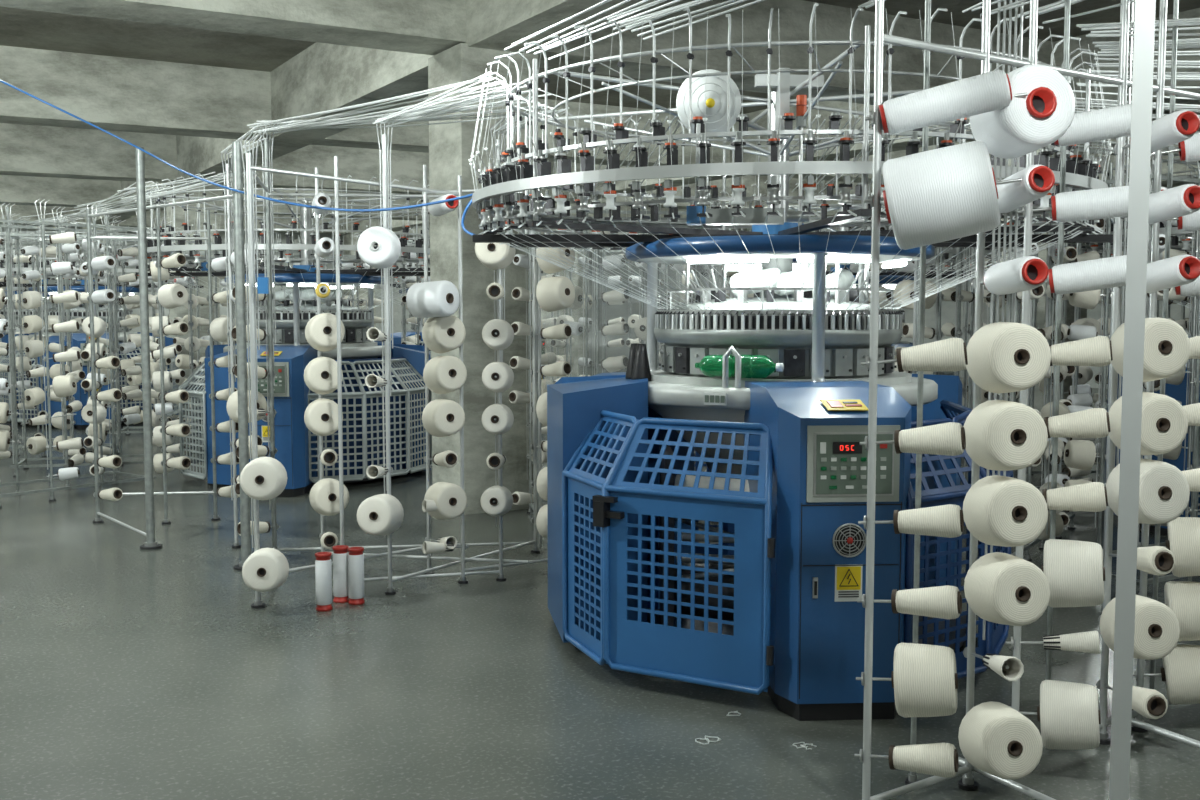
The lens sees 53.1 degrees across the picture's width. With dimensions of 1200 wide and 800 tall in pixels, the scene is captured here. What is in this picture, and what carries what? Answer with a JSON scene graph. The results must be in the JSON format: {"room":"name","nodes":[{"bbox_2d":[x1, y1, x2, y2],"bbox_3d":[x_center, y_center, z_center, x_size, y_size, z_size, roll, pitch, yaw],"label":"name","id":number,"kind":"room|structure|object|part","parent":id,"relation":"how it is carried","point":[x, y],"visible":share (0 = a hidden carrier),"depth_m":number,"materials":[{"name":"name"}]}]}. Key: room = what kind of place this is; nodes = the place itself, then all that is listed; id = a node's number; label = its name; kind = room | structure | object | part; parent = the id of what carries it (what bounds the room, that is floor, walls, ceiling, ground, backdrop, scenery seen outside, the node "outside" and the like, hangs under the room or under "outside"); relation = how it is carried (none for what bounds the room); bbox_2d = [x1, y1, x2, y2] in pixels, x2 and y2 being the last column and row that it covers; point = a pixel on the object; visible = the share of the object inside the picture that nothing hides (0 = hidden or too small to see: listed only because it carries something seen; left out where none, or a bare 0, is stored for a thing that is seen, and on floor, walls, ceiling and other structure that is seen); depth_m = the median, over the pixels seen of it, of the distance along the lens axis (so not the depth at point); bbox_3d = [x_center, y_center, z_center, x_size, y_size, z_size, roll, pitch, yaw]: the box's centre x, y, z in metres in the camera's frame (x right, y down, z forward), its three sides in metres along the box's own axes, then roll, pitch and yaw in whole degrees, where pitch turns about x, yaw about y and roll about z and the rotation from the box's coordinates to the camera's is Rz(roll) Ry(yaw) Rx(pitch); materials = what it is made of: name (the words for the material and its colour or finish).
{"room":"textile factory","nodes":[
{"label":"textile factory","id":0,"kind":"room"},
{"bbox_2d":[0,223,664,361],"bbox_3d":[-10.198,-2.789,29.162,28.000,4.200,0.200,-2,5,-30],"label":"wall","id":1,"kind":"structure","parent":0,"point":[611,311],"depth_m":31.87,"materials":[{"name":"grey concrete"}]},
{"bbox_2d":[0,361,1199,799],"bbox_3d":[-1.148,0.527,13.692,28.000,0.100,36.000,-2,5,-30],"label":"floor","id":2,"kind":"structure","parent":0,"point":[128,671],"depth_m":4.76,"materials":[{"name":"concrete"}]},
{"bbox_2d":[0,249,29,397],"bbox_3d":[-8.902,-0.969,17.177,1.665,2.363,0.954,1,4,17],"label":"rack","id":3,"kind":"object","parent":2,"relation":"on","point":[4,316],"visible":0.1,"depth_m":17.24,"materials":[{"name":"metal"}]},
{"bbox_3d":[-8.897,-0.969,17.175,1.587,2.363,0.866,1,4,17],"label":"frame","id":4,"kind":"part","parent":3,"relation":"part of","materials":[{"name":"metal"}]},
{"bbox_2d":[0,246,93,396],"bbox_3d":[-10.500,-1.406,21.455,2.860,2.594,2.860,4,6,42],"label":"machine","id":5,"kind":"object","parent":2,"relation":"on","point":[51,261],"visible":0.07,"depth_m":21.04,"materials":[{"name":"blue paint"}]},
{"bbox_2d":[0,223,140,457],"bbox_3d":[-5.901,-0.625,12.590,2.091,2.363,0.955,2,5,29],"label":"rack","id":6,"kind":"object","parent":2,"relation":"on","point":[126,363],"visible":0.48,"depth_m":12.46,"materials":[{"name":"metal"}]},
{"bbox_2d":[0,199,175,507],"bbox_3d":[-4.402,-0.408,9.696,0.954,2.363,1.665,3,5,38],"label":"rack","id":7,"kind":"object","parent":2,"relation":"on","point":[64,385],"visible":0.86,"depth_m":9.67,"materials":[{"name":"metal"}]},
{"bbox_2d":[0,213,184,476],"bbox_3d":[-4.746,-0.521,11.196,1.679,2.363,0.962,-1,4,-17],"label":"rack","id":8,"kind":"object","parent":2,"relation":"on","point":[29,324],"visible":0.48,"depth_m":11.34,"materials":[{"name":"metal"}]},
{"bbox_2d":[79,227,112,311],"bbox_3d":[-11.480,-2.257,27.418,0.620,3.400,0.620,-2,5,-30],"label":"column","id":9,"kind":"structure","parent":2,"relation":"on","point":[102,241],"depth_m":27.10,"materials":[{"name":"concrete"}]},
{"bbox_2d":[0,222,203,429],"bbox_3d":[-6.900,-1.010,16.170,2.860,2.594,2.860,4,6,43],"label":"machine","id":10,"kind":"object","parent":2,"relation":"on","point":[78,339],"visible":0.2,"depth_m":15.50,"materials":[{"name":"blue paint"}]},
{"bbox_2d":[86,141,250,570],"bbox_3d":[-2.588,-0.333,7.786,0.883,2.500,2.201,-3,5,-37],"label":"rack","id":11,"kind":"object","parent":2,"relation":"on","point":[170,296],"visible":0.8,"depth_m":8.20,"materials":[{"name":"metal"}]},
{"bbox_2d":[95,235,246,434],"bbox_3d":[-4.996,-0.745,14.187,1.679,2.363,0.962,-1,4,-11],"label":"rack","id":12,"kind":"object","parent":2,"relation":"on","point":[182,361],"visible":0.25,"depth_m":14.32,"materials":[{"name":"metal"}]},
{"bbox_2d":[166,181,220,408],"bbox_3d":[-6.180,-1.571,18.264,0.620,3.400,0.620,-2,5,-30],"label":"column","id":13,"kind":"structure","parent":2,"relation":"on","point":[181,311],"depth_m":17.98,"materials":[{"name":"concrete"}]},
{"bbox_2d":[148,277,248,344],"bbox_3d":[-6.597,-1.149,19.573,1.679,2.363,0.962,-2,5,-23],"label":"rack","id":14,"kind":"object","parent":2,"relation":"on","point":[149,289],"visible":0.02,"depth_m":19.61,"materials":[{"name":"metal"}]},
{"bbox_2d":[182,232,323,448],"bbox_3d":[-3.900,-0.685,13.391,0.962,2.363,1.679,2,5,21],"label":"rack","id":15,"kind":"object","parent":2,"relation":"on","point":[192,343],"visible":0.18,"depth_m":12.98,"materials":[{"name":"metal"}]},
{"bbox_2d":[136,173,431,496],"bbox_3d":[-2.628,-0.610,10.884,2.895,2.587,2.836,0,4,3],"label":"machine","id":16,"kind":"object","parent":2,"relation":"on","point":[297,447],"visible":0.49,"depth_m":10.23,"materials":[{"name":"blue paint"}]},
{"bbox_2d":[19,114,897,235],"bbox_3d":[-2.882,-1.706,10.300,11.654,0.348,3.570,3,5,38],"label":"tubes","id":17,"kind":"object","parent":16,"relation":"attached to","point":[125,201],"visible":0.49,"depth_m":8.93,"materials":[{"name":"white plastic"}]},
{"bbox_2d":[315,552,332,611],"bbox_3d":[-1.385,0.910,6.015,0.082,0.286,0.082,0,4,0],"label":"tube","id":18,"kind":"object","parent":2,"relation":"on","point":[323,562],"visible":1,"depth_m":5.98,"materials":[{"name":"white plastic"}]},
{"bbox_2d":[332,545,348,602],"bbox_3d":[-1.335,0.897,6.184,0.082,0.286,0.082,0,4,0],"label":"tube","id":19,"kind":"object","parent":2,"relation":"on","point":[340,552],"visible":0.97,"depth_m":6.15,"materials":[{"name":"white plastic"}]},
{"bbox_2d":[290,241,420,341],"bbox_3d":[-3.197,-0.827,15.285,1.679,2.363,0.962,-2,5,-29],"label":"rack","id":20,"kind":"object","parent":2,"relation":"on","point":[345,265],"visible":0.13,"depth_m":15.26,"materials":[{"name":"metal"}]},
{"bbox_2d":[348,547,364,604],"bbox_3d":[-1.248,0.900,6.144,0.082,0.286,0.082,0,4,0],"label":"tube","id":21,"kind":"object","parent":2,"relation":"on","point":[356,556],"visible":1,"depth_m":6.11,"materials":[{"name":"white plastic"}]},
{"bbox_2d":[343,234,375,327],"bbox_3d":[-6.111,-2.489,30.509,0.620,3.400,0.620,-2,5,-30],"label":"column","id":22,"kind":"structure","parent":2,"relation":"on","point":[347,239],"depth_m":30.21,"materials":[{"name":"concrete"}]},
{"bbox_2d":[221,114,574,608],"bbox_3d":[-1.137,-0.299,6.649,2.373,2.602,1.781,0,4,0],"label":"rack","id":23,"kind":"object","parent":2,"relation":"on","point":[262,478],"visible":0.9,"depth_m":6.49,"materials":[{"name":"silver metal"}]},
{"bbox_2d":[221,71,568,156],"bbox_3d":[-1.226,-1.539,6.694,2.559,0.194,0.786,4,6,41],"label":"tubes","id":24,"kind":"object","parent":23,"relation":"on","point":[431,111],"visible":0.83,"depth_m":6.31,"materials":[{"name":"white plastic"}]},
{"bbox_2d":[349,230,545,378],"bbox_3d":[-2.196,-1.105,17.488,2.836,2.587,2.895,1,4,10],"label":"machine","id":25,"kind":"object","parent":2,"relation":"on","point":[396,336],"visible":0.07,"depth_m":16.88,"materials":[{"name":"blue paint"}]},
{"bbox_2d":[428,43,538,514],"bbox_3d":[-0.880,-0.884,9.109,0.620,3.400,0.620,-2,5,-30],"label":"column","id":26,"kind":"structure","parent":2,"relation":"on","point":[450,144],"depth_m":8.83,"materials":[{"name":"concrete"}]},
{"bbox_2d":[399,225,573,440],"bbox_3d":[-1.202,-0.647,12.888,2.091,2.363,0.955,-2,5,-23],"label":"rack","id":27,"kind":"object","parent":2,"relation":"on","point":[410,340],"visible":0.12,"depth_m":12.79,"materials":[{"name":"metal"}]},
{"bbox_2d":[541,202,577,381],"bbox_3d":[-0.811,-1.802,21.355,0.620,3.400,0.620,-2,5,-30],"label":"column","id":28,"kind":"structure","parent":2,"relation":"on","point":[544,314],"depth_m":21.16,"materials":[{"name":"concrete"}]},
{"bbox_2d":[578,249,588,358],"bbox_3d":[-0.741,-2.721,33.600,0.620,3.400,0.620,-2,5,-30],"label":"column","id":29,"kind":"structure","parent":2,"relation":"on","point":[580,278],"depth_m":33.39,"materials":[{"name":"concrete"}]},
{"bbox_2d":[551,233,696,379],"bbox_3d":[0.198,-0.692,13.487,1.665,2.363,0.954,-1,4,-11],"label":"rack","id":30,"kind":"object","parent":2,"relation":"on","point":[632,319],"visible":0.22,"depth_m":13.16,"materials":[{"name":"metal"}]},
{"bbox_2d":[509,185,745,522],"bbox_3d":[0.148,-0.326,8.601,1.665,2.363,0.954,-1,4,-9],"label":"rack","id":31,"kind":"object","parent":2,"relation":"on","point":[518,293],"visible":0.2,"depth_m":8.27,"materials":[{"name":"metal"}]},
{"bbox_2d":[538,228,726,546],"bbox_3d":[0.200,-0.091,7.564,1.200,2.050,0.180,0,4,0],"label":"rack","id":32,"kind":"object","parent":2,"relation":"on","point":[539,344],"visible":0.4,"depth_m":7.58,"materials":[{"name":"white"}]},
{"bbox_2d":[695,711,816,749],"bbox_3d":[0.497,1.185,4.220,0.327,0.004,0.447,-3,5,-33],"label":"scraps","id":33,"kind":"object","parent":2,"relation":"on","point":[706,739],"visible":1,"depth_m":4.17,"materials":[{"name":"grey fabric"}]},
{"bbox_2d":[668,192,891,471],"bbox_3d":[1.405,-0.371,9.199,1.679,2.363,0.962,1,4,17],"label":"rack","id":34,"kind":"object","parent":2,"relation":"on","point":[679,267],"visible":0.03,"depth_m":8.96,"materials":[{"name":"metal"}]},
{"bbox_2d":[468,3,1123,720],"bbox_3d":[0.853,-0.219,5.649,2.895,2.592,2.850,0,4,0],"label":"machine","id":35,"kind":"object","parent":2,"relation":"on","point":[775,408],"visible":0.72,"depth_m":4.79,"materials":[{"name":"blue paint"}]},
{"bbox_2d":[0,80,472,235],"bbox_3d":[-2.735,-1.730,6.886,5.474,1.792,0.552,3,5,30],"label":"air hose","id":36,"kind":"object","parent":35,"relation":"attached to","point":[8,84],"visible":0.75,"depth_m":6.26,"materials":[{"name":"blue plastic"}]},
{"bbox_2d":[811,215,838,297],"bbox_3d":[4.559,-2.034,24.446,0.620,3.400,0.620,-2,5,-30],"label":"column","id":37,"kind":"structure","parent":2,"relation":"on","point":[828,267],"depth_m":24.08,"materials":[{"name":"concrete"}]},
{"bbox_2d":[696,179,1001,464],"bbox_3d":[2.322,-0.647,11.388,2.895,2.587,2.836,-1,4,-11],"label":"machine","id":38,"kind":"object","parent":2,"relation":"on","point":[886,272],"visible":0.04,"depth_m":10.88,"materials":[{"name":"blue paint"}]},
{"bbox_2d":[868,215,1110,489],"bbox_3d":[2.898,-0.348,8.899,2.091,2.363,0.955,-2,5,-23],"label":"rack","id":39,"kind":"object","parent":2,"relation":"on","point":[966,380],"visible":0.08,"depth_m":8.93,"materials":[{"name":"metal"}]},
{"bbox_2d":[893,215,1105,561],"bbox_3d":[2.549,-0.251,7.601,0.955,2.363,2.091,3,5,33],"label":"rack","id":40,"kind":"object","parent":2,"relation":"on","point":[910,330],"visible":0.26,"depth_m":7.37,"materials":[{"name":"metal"}]},
{"bbox_2d":[855,0,1199,799],"bbox_3d":[1.652,-0.235,3.797,2.027,2.900,1.116,-3,5,-34],"label":"rack","id":41,"kind":"object","parent":2,"relation":"on","point":[952,192],"visible":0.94,"depth_m":3.58,"materials":[{"name":"silver metal"}]},
{"bbox_2d":[504,0,1199,160],"bbox_3d":[2.508,-1.574,5.280,5.489,0.454,3.644,-2,5,-29],"label":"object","id":42,"kind":"object","parent":41,"relation":"attached to","point":[1107,49],"visible":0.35,"depth_m":4.63,"materials":[{"name":"white plastic"}]},
{"bbox_2d":[995,144,1091,461],"bbox_3d":[4.489,-1.116,12.201,0.620,3.400,0.620,-2,5,-30],"label":"column","id":43,"kind":"structure","parent":2,"relation":"on","point":[1043,254],"depth_m":11.92,"materials":[{"name":"concrete"}]},
{"bbox_2d":[986,224,1195,473],"bbox_3d":[4.398,-0.483,10.694,2.091,2.363,0.955,0,4,-6],"label":"rack","id":44,"kind":"object","parent":2,"relation":"on","point":[1085,373],"visible":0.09,"depth_m":10.94,"materials":[{"name":"metal"}]},
{"bbox_2d":[1039,154,1199,594],"bbox_3d":[3.198,-0.184,6.705,1.665,2.363,0.954,-3,5,-31],"label":"rack","id":45,"kind":"object","parent":2,"relation":"on","point":[1078,454],"visible":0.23,"depth_m":6.79,"materials":[{"name":"metal"}]},
{"bbox_2d":[1109,0,1155,799],"bbox_3d":[1.156,-0.195,2.593,0.120,3.000,0.100,2,5,23],"label":"steel post","id":46,"kind":"object","parent":2,"relation":"on","point":[1144,17],"visible":1,"depth_m":2.60,"materials":[{"name":"silver metal"}]},
{"bbox_2d":[1068,156,1199,534],"bbox_3d":[4.764,-0.424,8.409,2.836,2.587,2.895,3,5,38],"label":"machine","id":47,"kind":"object","parent":2,"relation":"on","point":[1177,392],"visible":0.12,"depth_m":7.90,"materials":[{"name":"blue paint"}]},
{"bbox_2d":[1121,234,1191,321],"bbox_3d":[6.298,-0.618,12.489,2.091,2.363,0.955,-2,5,-23],"label":"rack","id":48,"kind":"object","parent":2,"relation":"on","point":[1188,299],"visible":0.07,"depth_m":12.71,"materials":[{"name":"metal"}]},
{"bbox_2d":[1164,224,1193,335],"bbox_3d":[7.500,-0.845,13.976,2.860,2.594,2.860,3,5,32],"label":"machine","id":49,"kind":"object","parent":2,"relation":"on","point":[1189,237],"visible":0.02,"depth_m":14.33,"materials":[{"name":"blue paint"}]},
{"bbox_2d":[0,0,1199,140],"bbox_3d":[-1.148,-3.711,13.374,28.000,0.200,36.000,-2,5,-30],"label":"ceiling","id":50,"kind":"structure","parent":0,"point":[24,28],"depth_m":11.44,"materials":[{"name":"concrete"}]},
{"bbox_2d":[0,204,429,236],"bbox_3d":[-9.748,-4.386,28.261,28.000,0.680,0.550,-2,5,-30],"label":"cross beam","id":51,"kind":"structure","parent":50,"relation":"attached to","point":[22,210],"depth_m":27.44,"materials":[{"name":"concrete"}]},
{"bbox_2d":[84,0,656,225],"bbox_3d":[-2.880,-3.177,12.411,0.500,0.720,36.000,-2,5,-30],"label":"beam","id":52,"kind":"structure","parent":50,"relation":"attached to","point":[323,76],"depth_m":10.82,"materials":[{"name":"concrete"}]},
{"bbox_2d":[0,175,751,230],"bbox_3d":[-7.098,-4.043,23.684,28.000,0.680,0.551,-2,5,-30],"label":"cross beam","id":53,"kind":"structure","parent":50,"relation":"attached to","point":[17,190],"depth_m":22.05,"materials":[{"name":"concrete"}]},
{"bbox_2d":[0,123,883,215],"bbox_3d":[-4.448,-3.700,19.107,28.000,0.680,0.550,-2,5,-30],"label":"cross beam","id":54,"kind":"structure","parent":50,"relation":"attached to","point":[25,150],"depth_m":17.64,"materials":[{"name":"concrete"}]},
{"bbox_2d":[0,45,1189,187],"bbox_3d":[-1.798,-3.356,14.530,28.000,0.680,0.550,-2,5,-30],"label":"cross beam","id":55,"kind":"structure","parent":50,"relation":"attached to","point":[111,93],"depth_m":12.70,"materials":[{"name":"concrete"}]},
{"bbox_2d":[0,0,1199,131],"bbox_3d":[0.852,-3.013,9.953,28.000,0.680,0.551,-2,5,-30],"label":"cross beam","id":56,"kind":"structure","parent":50,"relation":"attached to","point":[427,27],"depth_m":9.46,"materials":[{"name":"concrete"}]},
{"bbox_2d":[341,8,1199,236],"bbox_3d":[2.489,-3.409,15.502,0.500,0.720,36.000,-2,5,-30],"label":"beam","id":57,"kind":"structure","parent":50,"relation":"attached to","point":[899,144],"depth_m":14.07,"materials":[{"name":"concrete"}]},
{"bbox_2d":[584,137,1197,233],"bbox_3d":[7.859,-3.641,18.594,0.500,0.720,36.000,-2,5,-30],"label":"beam","id":58,"kind":"structure","parent":50,"relation":"attached to","point":[1176,167],"depth_m":18.30,"materials":[{"name":"concrete"}]},
{"bbox_2d":[668,183,1196,388],"bbox_3d":[11.063,-2.144,20.561,0.200,4.200,36.000,-2,5,-30],"label":"wall","id":59,"kind":"structure","parent":0,"point":[947,307],"depth_m":26.29,"materials":[{"name":"white paint"}]}
]}

